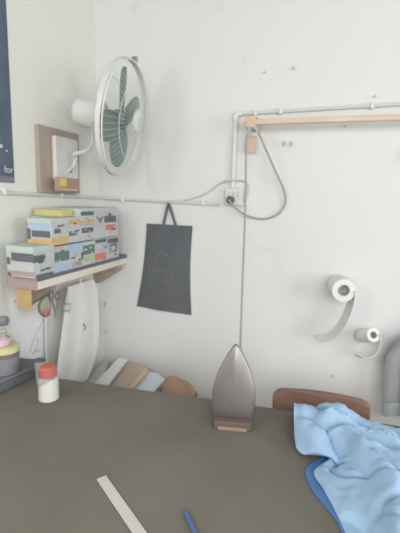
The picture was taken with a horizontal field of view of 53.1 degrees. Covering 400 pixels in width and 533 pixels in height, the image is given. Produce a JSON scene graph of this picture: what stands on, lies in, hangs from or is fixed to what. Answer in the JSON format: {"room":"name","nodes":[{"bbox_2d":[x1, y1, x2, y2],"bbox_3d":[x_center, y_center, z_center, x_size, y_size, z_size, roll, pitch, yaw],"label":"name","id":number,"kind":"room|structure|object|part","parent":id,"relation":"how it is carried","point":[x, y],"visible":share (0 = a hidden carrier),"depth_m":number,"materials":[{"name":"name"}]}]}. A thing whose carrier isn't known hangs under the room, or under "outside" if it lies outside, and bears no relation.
{"room":"sewing workroom","nodes":[
{"label":"sewing workroom","id":0,"kind":"room"},
{"bbox_2d":[0,0,99,381],"bbox_3d":[-1.113,-0.135,0.594,0.100,3.000,3.200,5,10,19],"label":"wall","id":1,"kind":"structure","parent":0,"point":[52,55],"depth_m":1.65,"materials":[{"name":"beige paint"}]},
{"bbox_2d":[0,0,14,182],"bbox_3d":[-0.785,-0.708,1.235,0.004,0.860,0.500,5,10,19],"label":"poster","id":2,"kind":"object","parent":1,"relation":"attached to","point":[6,139],"visible":1,"depth_m":1.47,"materials":[{"name":"blue paper"}]},
{"bbox_2d":[10,298,43,358],"bbox_3d":[-0.717,0.268,1.680,0.006,0.320,0.183,5,10,19],"label":"paper sheet","id":3,"kind":"object","parent":1,"relation":"attached to","point":[27,325],"visible":0.83,"depth_m":1.68,"materials":[{"name":"paper"}]},
{"bbox_2d":[45,317,47,362],"bbox_3d":[-0.677,0.334,1.761,0.011,0.274,0.023,5,10,19],"label":"stick","id":4,"kind":"object","parent":1,"relation":"attached to","point":[46,321],"visible":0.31,"depth_m":1.75,"materials":[{"name":"white plastic"}]},
{"bbox_2d":[0,188,98,198],"bbox_3d":[-0.741,-0.270,1.451,0.020,0.041,1.284,5,10,19],"label":"cable conduit","id":5,"kind":"object","parent":1,"relation":"attached to","point":[3,191],"visible":0.88,"depth_m":1.68,"materials":[{"name":"white paint"}]},
{"bbox_2d":[34,124,79,193],"bbox_3d":[-0.617,-0.459,1.752,0.024,0.270,0.262,5,10,19],"label":"wooden board","id":6,"kind":"object","parent":1,"relation":"attached to","point":[43,143],"visible":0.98,"depth_m":1.66,"materials":[{"name":"wood"}]},
{"bbox_2d":[8,254,126,304],"bbox_3d":[-0.562,0.059,1.784,0.194,0.157,0.666,5,10,19],"label":"wall shelf","id":7,"kind":"object","parent":1,"relation":"attached to","point":[101,270],"visible":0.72,"depth_m":1.60,"materials":[{"name":"beige paint"}]},
{"bbox_2d":[16,288,32,309],"bbox_3d":[-0.640,0.119,1.456,0.067,0.074,0.010,5,10,19],"label":"card","id":8,"kind":"object","parent":7,"relation":"hanging from","point":[24,296],"visible":1,"depth_m":1.45,"materials":[{"name":"yellow paper"}]},
{"bbox_2d":[6,242,54,278],"bbox_3d":[-0.616,-0.024,1.459,0.124,0.111,0.112,5,10,19],"label":"carton","id":9,"kind":"object","parent":7,"relation":"on","point":[25,260],"visible":1,"depth_m":1.42,"materials":[{"name":"white cardboard"}]},
{"bbox_3d":[-0.637,0.025,1.416,0.121,0.016,0.002,5,10,19],"label":"printed panel","id":10,"kind":"part","parent":9,"relation":"part of","materials":[{"name":"pink cardboard"}]},
{"bbox_3d":[-0.624,-0.032,1.403,0.096,0.029,0.002,5,10,19],"label":"printed panel","id":11,"kind":"part","parent":9,"relation":"part of","materials":[{"name":"grey cardboard"}]},
{"bbox_3d":[-0.616,-0.069,1.453,0.121,0.022,0.110,5,10,19],"label":"lid","id":12,"kind":"part","parent":9,"relation":"part of","materials":[{"name":"white cardboard"}]},
{"bbox_3d":[-0.570,-0.027,1.413,0.002,0.025,0.055,5,10,19],"label":"printed panel","id":13,"kind":"part","parent":9,"relation":"part of","materials":[{"name":"grey cardboard"}]},
{"bbox_3d":[-0.564,0.001,1.437,0.002,0.039,0.072,5,10,19],"label":"printed panel","id":14,"kind":"part","parent":9,"relation":"part of","materials":[{"name":"white cardboard"}]},
{"bbox_3d":[-0.562,0.029,1.449,0.002,0.009,0.088,5,10,19],"label":"printed panel","id":15,"kind":"part","parent":9,"relation":"part of","materials":[{"name":"grey cardboard"}]},
{"bbox_3d":[-0.551,-0.043,1.464,0.002,0.028,0.044,5,10,19],"label":"printed panel","id":16,"kind":"part","parent":9,"relation":"part of","materials":[{"name":"white cardboard"}]},
{"bbox_2d":[17,242,69,272],"bbox_3d":[-0.617,-0.037,1.570,0.191,0.100,0.093,5,10,19],"label":"carton","id":17,"kind":"object","parent":7,"relation":"on","point":[61,252],"visible":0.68,"depth_m":1.54,"materials":[{"name":"white cardboard"}]},
{"bbox_3d":[-0.617,-0.077,1.564,0.188,0.020,0.093,5,10,19],"label":"lid","id":18,"kind":"part","parent":17,"relation":"part of","materials":[{"name":"cardboard"}]},
{"bbox_2d":[27,217,68,245],"bbox_3d":[-0.579,-0.137,1.534,0.114,0.101,0.106,5,10,19],"label":"carton","id":19,"kind":"object","parent":17,"relation":"on","point":[42,230],"visible":0.94,"depth_m":1.49,"materials":[{"name":"white cardboard"}]},
{"bbox_3d":[-0.643,-0.123,1.503,0.015,0.040,0.003,5,10,19],"label":"printed panel","id":20,"kind":"part","parent":19,"relation":"part of","materials":[{"name":"grey cardboard"}]},
{"bbox_3d":[-0.598,-0.149,1.483,0.099,0.020,0.002,5,10,19],"label":"printed panel","id":21,"kind":"part","parent":19,"relation":"part of","materials":[{"name":"blue cardboard"}]},
{"bbox_3d":[-0.599,-0.093,1.493,0.110,0.021,0.002,5,10,19],"label":"printed panel","id":22,"kind":"part","parent":19,"relation":"part of","materials":[{"name":"cardboard"}]},
{"bbox_3d":[-0.591,-0.121,1.485,0.083,0.024,0.002,5,10,19],"label":"printed panel","id":23,"kind":"part","parent":19,"relation":"part of","materials":[{"name":"grey cardboard"}]},
{"bbox_3d":[-0.579,-0.177,1.528,0.110,0.020,0.104,5,10,19],"label":"lid","id":24,"kind":"part","parent":19,"relation":"part of","materials":[{"name":"white cardboard"}]},
{"bbox_3d":[-0.532,-0.099,1.518,0.002,0.025,0.094,5,10,19],"label":"printed panel","id":25,"kind":"part","parent":19,"relation":"part of","materials":[{"name":"cardboard"}]},
{"bbox_3d":[-0.529,-0.137,1.516,0.002,0.030,0.084,5,10,19],"label":"printed panel","id":26,"kind":"part","parent":19,"relation":"part of","materials":[{"name":"white cardboard"}]},
{"bbox_3d":[-0.532,0.003,1.544,0.002,0.025,0.088,5,10,19],"label":"printed panel","id":27,"kind":"part","parent":17,"relation":"part of","materials":[{"name":"blue cardboard"}]},
{"bbox_3d":[-0.530,-0.040,1.538,0.002,0.036,0.084,5,10,19],"label":"printed panel","id":28,"kind":"part","parent":17,"relation":"part of","materials":[{"name":"green cardboard"}]},
{"bbox_2d":[38,287,50,316],"bbox_3d":[-0.599,0.134,1.547,0.030,0.133,0.072,5,10,19],"label":"cushion","id":29,"kind":"object","parent":7,"relation":"hanging from","point":[44,305],"visible":0.96,"depth_m":1.54,"materials":[{"name":"green fabric"}]},
{"bbox_2d":[49,285,59,317],"bbox_3d":[-0.577,0.134,1.589,0.008,0.148,0.064,5,10,19],"label":"scissors","id":30,"kind":"object","parent":7,"relation":"hanging from","point":[50,292],"visible":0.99,"depth_m":1.59,"materials":[{"name":"grey metal"}]},
{"bbox_3d":[-0.583,0.116,1.569,0.007,0.041,0.029,5,10,19],"label":"handle","id":31,"kind":"part","parent":30,"relation":"part of","materials":[{"name":"grey plastic"}]},
{"bbox_3d":[-0.571,0.118,1.603,0.007,0.041,0.029,5,10,19],"label":"handle","id":32,"kind":"part","parent":30,"relation":"part of","materials":[{"name":"grey plastic"}]},
{"bbox_2d":[62,281,71,312],"bbox_3d":[-0.553,0.122,1.657,0.032,0.144,0.043,5,10,19],"label":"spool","id":33,"kind":"object","parent":7,"relation":"hanging from","point":[66,307],"visible":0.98,"depth_m":1.65,"materials":[{"name":"white plastic"}]},
{"bbox_2d":[67,242,82,268],"bbox_3d":[-0.587,-0.052,1.658,0.187,0.100,0.091,5,10,19],"label":"carton","id":34,"kind":"object","parent":7,"relation":"on","point":[76,248],"visible":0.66,"depth_m":1.62,"materials":[{"name":"white cardboard"}]},
{"bbox_2d":[31,215,80,242],"bbox_3d":[-0.585,-0.155,1.637,0.187,0.101,0.084,5,10,19],"label":"carton","id":35,"kind":"object","parent":34,"relation":"on","point":[74,222],"visible":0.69,"depth_m":1.60,"materials":[{"name":"white cardboard"}]},
{"bbox_2d":[34,208,72,216],"bbox_3d":[-0.598,-0.220,1.634,0.138,0.027,0.073,5,10,19],"label":"carton","id":36,"kind":"object","parent":35,"relation":"on","point":[38,212],"visible":1,"depth_m":1.60,"materials":[{"name":"yellow cardboard"}]},
{"bbox_3d":[-0.598,-0.230,1.632,0.138,0.008,0.073,5,10,19],"label":"lid","id":37,"kind":"part","parent":36,"relation":"part of","materials":[{"name":"yellow cardboard"}]},
{"bbox_3d":[-0.586,-0.195,1.631,0.184,0.020,0.084,5,10,19],"label":"lid","id":38,"kind":"part","parent":35,"relation":"part of","materials":[{"name":"white cardboard"}]},
{"bbox_3d":[-0.501,-0.179,1.598,0.002,0.018,0.075,5,10,19],"label":"printed panel","id":39,"kind":"part","parent":35,"relation":"part of","materials":[{"name":"yellow cardboard"}]},
{"bbox_3d":[-0.502,-0.110,1.614,0.002,0.015,0.067,5,10,19],"label":"printed panel","id":40,"kind":"part","parent":35,"relation":"part of","materials":[{"name":"white cardboard"}]},
{"bbox_3d":[-0.588,-0.091,1.652,0.183,0.020,0.091,5,10,19],"label":"lid","id":41,"kind":"part","parent":34,"relation":"part of","materials":[{"name":"cardboard"}]},
{"bbox_3d":[-0.502,-0.067,1.625,0.002,0.022,0.082,5,10,19],"label":"printed panel","id":42,"kind":"part","parent":34,"relation":"part of","materials":[{"name":"blue cardboard"}]},
{"bbox_3d":[-0.504,-0.011,1.635,0.002,0.017,0.064,5,10,19],"label":"printed panel","id":43,"kind":"part","parent":34,"relation":"part of","materials":[{"name":"cardboard"}]},
{"bbox_2d":[56,277,98,381],"bbox_3d":[-0.584,0.307,1.917,0.031,0.596,0.406,4,10,12],"label":"hanging cloth","id":44,"kind":"object","parent":7,"relation":"hanging from","point":[80,328],"visible":0.91,"depth_m":1.93,"materials":[{"name":"white fabric"}]},
{"bbox_2d":[80,240,94,265],"bbox_3d":[-0.558,-0.066,1.745,0.183,0.100,0.090,5,10,19],"label":"carton","id":45,"kind":"object","parent":7,"relation":"on","point":[88,245],"visible":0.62,"depth_m":1.71,"materials":[{"name":"white cardboard"}]},
{"bbox_2d":[81,224,93,240],"bbox_3d":[-0.558,-0.151,1.723,0.183,0.066,0.089,5,10,19],"label":"carton","id":46,"kind":"object","parent":45,"relation":"on","point":[86,230],"visible":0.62,"depth_m":1.69,"materials":[{"name":"white cardboard"}]},
{"bbox_2d":[45,207,93,224],"bbox_3d":[-0.556,-0.217,1.711,0.183,0.066,0.089,5,10,19],"label":"carton","id":47,"kind":"object","parent":46,"relation":"on","point":[86,214],"visible":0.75,"depth_m":1.67,"materials":[{"name":"white cardboard"}]},
{"bbox_3d":[-0.557,-0.243,1.708,0.180,0.015,0.089,5,10,19],"label":"lid","id":48,"kind":"part","parent":47,"relation":"part of","materials":[{"name":"yellow cardboard"}]},
{"bbox_3d":[-0.473,-0.223,1.681,0.002,0.017,0.089,5,10,19],"label":"printed panel","id":49,"kind":"part","parent":47,"relation":"part of","materials":[{"name":"black cardboard"}]},
{"bbox_3d":[-0.474,-0.189,1.687,0.002,0.017,0.089,5,10,19],"label":"printed panel","id":50,"kind":"part","parent":47,"relation":"part of","materials":[{"name":"yellow cardboard"}]},
{"bbox_3d":[-0.475,-0.154,1.692,0.002,0.021,0.080,5,10,19],"label":"printed panel","id":51,"kind":"part","parent":46,"relation":"part of","materials":[{"name":"black cardboard"}]},
{"bbox_3d":[-0.559,-0.177,1.719,0.180,0.015,0.089,5,10,19],"label":"lid","id":52,"kind":"part","parent":46,"relation":"part of","materials":[{"name":"white cardboard"}]},
{"bbox_3d":[-0.559,-0.105,1.738,0.179,0.020,0.090,5,10,19],"label":"lid","id":53,"kind":"part","parent":45,"relation":"part of","materials":[{"name":"cardboard"}]},
{"bbox_3d":[-0.475,-0.073,1.714,0.002,0.040,0.081,5,10,19],"label":"printed panel","id":54,"kind":"part","parent":45,"relation":"part of","materials":[{"name":"green cardboard"}]},
{"bbox_3d":[-0.476,-0.036,1.722,0.002,0.022,0.076,5,10,19],"label":"printed panel","id":55,"kind":"part","parent":45,"relation":"part of","materials":[{"name":"green cardboard"}]},
{"bbox_2d":[93,237,106,261],"bbox_3d":[-0.528,-0.082,1.835,0.179,0.104,0.100,5,10,19],"label":"carton","id":56,"kind":"object","parent":7,"relation":"on","point":[100,243],"visible":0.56,"depth_m":1.80,"materials":[{"name":"white cardboard"}]},
{"bbox_2d":[66,206,104,238],"bbox_3d":[-0.528,-0.199,1.803,0.179,0.135,0.090,5,10,19],"label":"carton","id":57,"kind":"object","parent":56,"relation":"on","point":[98,229],"visible":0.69,"depth_m":1.77,"materials":[{"name":"white cardboard"}]},
{"bbox_3d":[-0.528,-0.253,1.794,0.176,0.026,0.090,5,10,19],"label":"lid","id":58,"kind":"part","parent":57,"relation":"part of","materials":[{"name":"white cardboard"}]},
{"bbox_3d":[-0.448,-0.185,1.776,0.002,0.041,0.072,5,10,19],"label":"printed panel","id":59,"kind":"part","parent":57,"relation":"part of","materials":[{"name":"white cardboard"}]},
{"bbox_3d":[-0.449,-0.046,1.810,0.002,0.029,0.085,5,10,19],"label":"printed panel","id":60,"kind":"part","parent":56,"relation":"part of","materials":[{"name":"orange cardboard"}]},
{"bbox_3d":[-0.447,-0.077,1.807,0.002,0.016,0.080,5,10,19],"label":"printed panel","id":61,"kind":"part","parent":56,"relation":"part of","materials":[{"name":"white cardboard"}]},
{"bbox_3d":[-0.446,-0.116,1.801,0.002,0.016,0.090,5,10,19],"label":"printed panel","id":62,"kind":"part","parent":56,"relation":"part of","materials":[{"name":"black cardboard"}]},
{"bbox_2d":[107,236,118,258],"bbox_3d":[-0.494,-0.098,1.937,0.174,0.102,0.112,5,10,19],"label":"carton","id":63,"kind":"object","parent":7,"relation":"on","point":[113,241],"visible":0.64,"depth_m":1.91,"materials":[{"name":"white cardboard"}]},
{"bbox_2d":[74,206,117,236],"bbox_3d":[-0.494,-0.215,1.903,0.174,0.135,0.120,5,10,19],"label":"carton","id":64,"kind":"object","parent":63,"relation":"on","point":[111,213],"visible":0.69,"depth_m":1.87,"materials":[{"name":"white cardboard"}]},
{"bbox_3d":[-0.495,-0.269,1.895,0.171,0.026,0.120,5,10,19],"label":"lid","id":65,"kind":"part","parent":64,"relation":"part of","materials":[{"name":"white cardboard"}]},
{"bbox_3d":[-0.419,-0.221,1.865,0.002,0.030,0.102,5,10,19],"label":"printed panel","id":66,"kind":"part","parent":64,"relation":"part of","materials":[{"name":"black cardboard"}]},
{"bbox_3d":[-0.418,-0.186,1.877,0.002,0.023,0.090,5,10,19],"label":"printed panel","id":67,"kind":"part","parent":64,"relation":"part of","materials":[{"name":"orange cardboard"}]},
{"bbox_3d":[-0.415,-0.123,1.904,0.002,0.026,0.090,5,10,19],"label":"printed panel","id":68,"kind":"part","parent":63,"relation":"part of","materials":[{"name":"grey cardboard"}]},
{"bbox_3d":[-0.414,-0.089,1.913,0.002,0.037,0.062,5,10,19],"label":"printed panel","id":69,"kind":"part","parent":63,"relation":"part of","materials":[{"name":"white cardboard"}]},
{"bbox_2d":[51,56,149,179],"bbox_3d":[-0.417,-0.594,1.679,0.381,0.530,0.459,5,10,19],"label":"wall fan","id":70,"kind":"object","parent":1,"relation":"attached to","point":[108,124],"visible":1,"depth_m":1.63,"materials":[{"name":"white plastic"}]},
{"bbox_2d":[54,177,78,191],"bbox_3d":[-0.570,-0.350,1.715,0.031,0.058,0.130,5,10,19],"label":"switch box","id":71,"kind":"object","parent":70,"relation":"attached to","point":[63,184],"visible":1,"depth_m":1.69,"materials":[{"name":"brown cardboard"}]},
{"bbox_3d":[-0.513,-0.497,1.716,0.164,0.189,0.038,5,10,19],"label":"arm","id":72,"kind":"part","parent":70,"relation":"part of"},
{"bbox_3d":[-0.352,-0.548,1.553,0.017,0.131,0.170,4,10,15],"label":"blade","id":73,"kind":"part","parent":70,"relation":"part of","materials":[{"name":"green plastic"}]},
{"bbox_3d":[-0.339,-0.504,1.685,0.044,0.165,0.120,5,10,19],"label":"blade","id":74,"kind":"part","parent":70,"relation":"part of","materials":[{"name":"green plastic"}]},
{"bbox_3d":[-0.306,-0.710,1.604,0.030,0.169,0.121,1,10,-4],"label":"blade","id":75,"kind":"part","parent":70,"relation":"part of","materials":[{"name":"green plastic"}]},
{"bbox_3d":[-0.299,-0.671,1.727,0.048,0.131,0.168,4,10,11],"label":"blade","id":76,"kind":"part","parent":70,"relation":"part of","materials":[{"name":"green plastic"}]},
{"bbox_2d":[95,358,127,384],"bbox_3d":[-0.465,0.548,1.979,0.083,0.128,0.248,7,11,26],"label":"board offcut","id":77,"kind":"object","parent":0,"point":[110,374],"visible":0.56,"depth_m":1.99,"materials":[{"name":"white wood"}]},
{"bbox_2d":[95,0,399,425],"bbox_3d":[1.231,-0.222,1.510,3.903,3.000,0.100,5,10,19],"label":"wall","id":78,"kind":"structure","parent":0,"point":[201,63],"depth_m":1.78,"materials":[{"name":"white paint"}]},
{"bbox_2d":[99,197,218,205],"bbox_3d":[-0.214,-0.320,1.950,0.638,0.028,0.020,5,10,19],"label":"cable conduit","id":79,"kind":"object","parent":78,"relation":"attached to","point":[122,199],"visible":1,"depth_m":1.94,"materials":[{"name":"white paint"}]},
{"bbox_2d":[224,188,243,205],"bbox_3d":[0.147,-0.311,1.790,0.082,0.078,0.076,5,10,19],"label":"wall socket","id":80,"kind":"object","parent":78,"relation":"attached to","point":[235,195],"visible":0.99,"depth_m":1.79,"materials":[{"name":"white plastic"}]},
{"bbox_2d":[165,179,248,202],"bbox_3d":[0.025,-0.349,1.851,0.403,0.110,0.033,5,10,19],"label":"cable","id":81,"kind":"object","parent":80,"relation":"attached to","point":[230,179],"visible":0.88,"depth_m":1.84,"materials":[{"name":"plastic"}]},
{"bbox_2d":[230,102,399,187],"bbox_3d":[0.823,-0.469,1.550,1.443,0.351,0.024,5,10,19],"label":"cable conduit","id":82,"kind":"object","parent":78,"relation":"attached to","point":[371,105],"visible":0.95,"depth_m":1.70,"materials":[{"name":"white paint"}]},
{"bbox_2d":[245,114,399,131],"bbox_3d":[0.740,-0.558,1.516,1.137,0.048,0.115,5,10,19],"label":"wooden rod","id":83,"kind":"object","parent":78,"relation":"attached to","point":[250,120],"visible":0.89,"depth_m":1.56,"materials":[{"name":"beige wood"}]},
{"bbox_2d":[247,131,256,152],"bbox_3d":[0.220,-0.542,1.739,0.050,0.092,0.026,5,10,19],"label":"tag","id":84,"kind":"object","parent":83,"relation":"hanging from","point":[251,142],"visible":0.74,"depth_m":1.75,"materials":[{"name":"cardboard"}]},
{"bbox_2d":[228,125,286,349],"bbox_3d":[0.160,-0.091,1.543,0.247,0.924,0.584,5,10,19],"label":"power cord","id":85,"kind":"object","parent":83,"relation":"hanging from","point":[249,128],"visible":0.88,"depth_m":1.64,"materials":[{"name":"grey rubber"}]},
{"bbox_3d":[0.737,-0.549,1.474,1.109,0.022,0.022,5,10,19],"label":"rail","id":86,"kind":"part","parent":83,"relation":"part of","materials":[{"name":"beige wood"}]},
{"bbox_2d":[315,274,355,342],"bbox_3d":[0.568,0.179,1.684,0.124,0.281,0.139,3,10,7],"label":"paper roll","id":87,"kind":"object","parent":78,"relation":"attached to","point":[339,286],"visible":1,"depth_m":1.64,"materials":[{"name":"white paper"}]},
{"bbox_2d":[355,328,380,357],"bbox_3d":[0.697,0.318,1.682,0.066,0.145,0.112,0,10,-8],"label":"paper roll","id":88,"kind":"object","parent":78,"relation":"attached to","point":[367,334],"visible":1,"depth_m":1.65,"materials":[{"name":"white paper"}]},
{"bbox_2d":[382,338,399,415],"bbox_3d":[0.883,0.411,1.612,0.257,0.427,0.134,5,10,19],"label":"rag","id":89,"kind":"object","parent":78,"relation":"hanging from","point":[391,393],"visible":1,"depth_m":1.63,"materials":[{"name":"grey fabric"}]},
{"bbox_3d":[-0.152,-0.304,1.924,0.006,0.012,0.033,5,10,19],"label":"wall hook","id":90,"kind":"object","parent":78,"relation":"attached to","visible":0},
{"bbox_2d":[137,204,192,314],"bbox_3d":[-0.180,-0.038,1.983,0.304,0.544,0.020,5,10,19],"label":"tote bag","id":91,"kind":"object","parent":90,"relation":"hanging from","point":[165,280],"visible":1,"depth_m":1.98,"materials":[{"name":"grey fabric"}]},
{"bbox_3d":[-0.166,-0.252,1.942,0.040,0.107,0.003,5,10,19],"label":"handle","id":92,"kind":"part","parent":91,"relation":"part of","materials":[{"name":"grey fabric"}]},
{"bbox_3d":[-0.134,-0.251,1.931,0.050,0.104,0.003,5,10,19],"label":"handle","id":93,"kind":"part","parent":91,"relation":"part of","materials":[{"name":"grey fabric"}]},
{"bbox_3d":[0.649,1.544,0.282,3.903,0.100,3.300,5,10,19],"label":"floor","id":94,"kind":"structure","parent":0,"visible":0},
{"bbox_2d":[0,377,399,532],"bbox_3d":[0.186,0.930,1.064,2.188,0.820,0.947,5,10,19],"label":"table","id":95,"kind":"object","parent":94,"relation":"on","point":[164,455],"visible":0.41,"depth_m":1.03,"materials":[{"name":"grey fabric"}]},
{"bbox_2d":[0,358,34,392],"bbox_3d":[-0.712,0.399,1.442,0.150,0.044,0.293,5,10,19],"label":"case","id":96,"kind":"object","parent":95,"relation":"on","point":[26,372],"visible":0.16,"depth_m":1.44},
{"bbox_2d":[0,350,19,375],"bbox_3d":[-0.698,0.339,1.435,0.096,0.076,0.096,5,10,19],"label":"round tin","id":97,"kind":"object","parent":96,"relation":"on","point":[9,364],"visible":0.66,"depth_m":1.40,"materials":[{"name":"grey metal"}]},
{"bbox_2d":[0,341,19,355],"bbox_3d":[-0.696,0.290,1.427,0.098,0.022,0.098,5,10,19],"label":"tape roll","id":98,"kind":"object","parent":97,"relation":"on","point":[14,347],"visible":0.79,"depth_m":1.40,"materials":[{"name":"yellow plastic"}]},
{"bbox_2d":[0,335,10,346],"bbox_3d":[-0.713,0.266,1.429,0.069,0.024,0.069,5,10,19],"label":"tape roll","id":99,"kind":"object","parent":98,"relation":"on","point":[7,341],"visible":0.84,"depth_m":1.41,"materials":[{"name":"pink plastic"}]},
{"bbox_2d":[0,328,7,338],"bbox_3d":[-0.701,0.239,1.425,0.028,0.030,0.028,5,10,19],"label":"thread spool","id":100,"kind":"object","parent":99,"relation":"on","point":[3,332],"visible":1,"depth_m":1.42,"materials":[{"name":"white plastic"}]},
{"bbox_2d":[0,316,8,326],"bbox_3d":[-0.718,0.198,1.426,0.073,0.048,0.042,3,10,7],"label":"thread cone","id":101,"kind":"object","parent":100,"relation":"on","point":[4,320],"visible":1,"depth_m":1.41,"materials":[{"name":"grey fabric"}]},
{"bbox_2d":[34,357,45,384],"bbox_3d":[-0.579,0.380,1.450,0.041,0.088,0.041,5,10,19],"label":"cup","id":102,"kind":"object","parent":95,"relation":"on","point":[38,362],"visible":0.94,"depth_m":1.44,"materials":[{"name":"grey plastic"}]},
{"bbox_2d":[39,363,58,402],"bbox_3d":[-0.505,0.386,1.333,0.068,0.120,0.068,5,10,19],"label":"jar","id":103,"kind":"object","parent":95,"relation":"on","point":[48,392],"visible":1,"depth_m":1.31,"materials":[{"name":"white plastic"}]},
{"bbox_3d":[-0.504,0.345,1.326,0.059,0.036,0.059,5,10,19],"label":"lid","id":104,"kind":"part","parent":103,"relation":"part of","materials":[{"name":"red plastic"}]},
{"bbox_2d":[97,475,146,532],"bbox_3d":[-0.149,0.538,0.852,0.024,0.003,0.310,-5,12,-36],"label":"ruler","id":105,"kind":"object","parent":95,"relation":"on","point":[127,515],"visible":1,"depth_m":0.88,"materials":[{"name":"white plastic"}]},
{"bbox_2d":[184,509,197,532],"bbox_3d":[-0.008,0.544,0.812,0.010,0.013,0.140,-2,10,-21],"label":"pen","id":106,"kind":"object","parent":95,"relation":"on","point":[186,514],"visible":1,"depth_m":0.84,"materials":[{"name":"blue plastic"}]},
{"bbox_2d":[213,416,250,431],"bbox_3d":[0.104,0.465,1.256,0.112,0.026,0.145,3,10,6],"label":"iron stand","id":107,"kind":"object","parent":95,"relation":"on","point":[220,423],"visible":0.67,"depth_m":1.19,"materials":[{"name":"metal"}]},
{"bbox_2d":[212,344,255,418],"bbox_3d":[0.119,0.340,1.247,0.131,0.225,0.143,5,10,19],"label":"iron","id":108,"kind":"object","parent":107,"relation":"on","point":[233,393],"visible":1,"depth_m":1.20,"materials":[{"name":"silver metal"}]},
{"bbox_2d":[292,402,399,532],"bbox_3d":[0.433,0.476,0.987,0.458,0.113,0.560,5,10,19],"label":"cloth","id":109,"kind":"object","parent":95,"relation":"on","point":[356,475],"visible":1,"depth_m":0.97,"materials":[{"name":"fabric"}]},
{"bbox_2d":[272,388,370,420],"bbox_3d":[0.361,0.886,1.336,0.336,0.823,0.424,5,10,19],"label":"wooden chair","id":110,"kind":"object","parent":94,"relation":"on","point":[283,398],"visible":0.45,"depth_m":1.45,"materials":[{"name":"brown wood"}]},
{"bbox_3d":[-0.324,0.931,1.916,0.663,0.500,0.510,5,10,19],"label":"bench","id":111,"kind":"object","parent":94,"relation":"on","visible":0},
{"bbox_2d":[88,359,108,382],"bbox_3d":[-0.526,0.580,2.053,0.090,0.119,0.236,5,10,19],"label":"board offcut","id":112,"kind":"object","parent":111,"relation":"on","point":[102,367],"visible":0.51,"depth_m":2.09,"materials":[{"name":"grey wood"}]},
{"bbox_2d":[110,363,148,388],"bbox_3d":[-0.378,0.576,1.967,0.165,0.116,0.262,6,11,26],"label":"board offcut","id":113,"kind":"object","parent":111,"relation":"on","point":[130,375],"visible":0.44,"depth_m":2.00,"materials":[{"name":"beige wood"}]},
{"bbox_2d":[134,372,164,391],"bbox_3d":[-0.271,0.591,1.943,0.111,0.080,0.212,8,12,34],"label":"sheaf","id":114,"kind":"object","parent":113,"relation":"on","point":[151,381],"visible":0.58,"depth_m":1.97,"materials":[{"name":"white paper"}]},
{"bbox_2d":[160,376,197,397],"bbox_3d":[-0.092,0.590,1.708,0.166,0.255,0.122,5,10,19],"label":"bundle","id":115,"kind":"object","parent":111,"relation":"on","point":[174,385],"visible":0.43,"depth_m":1.67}
]}

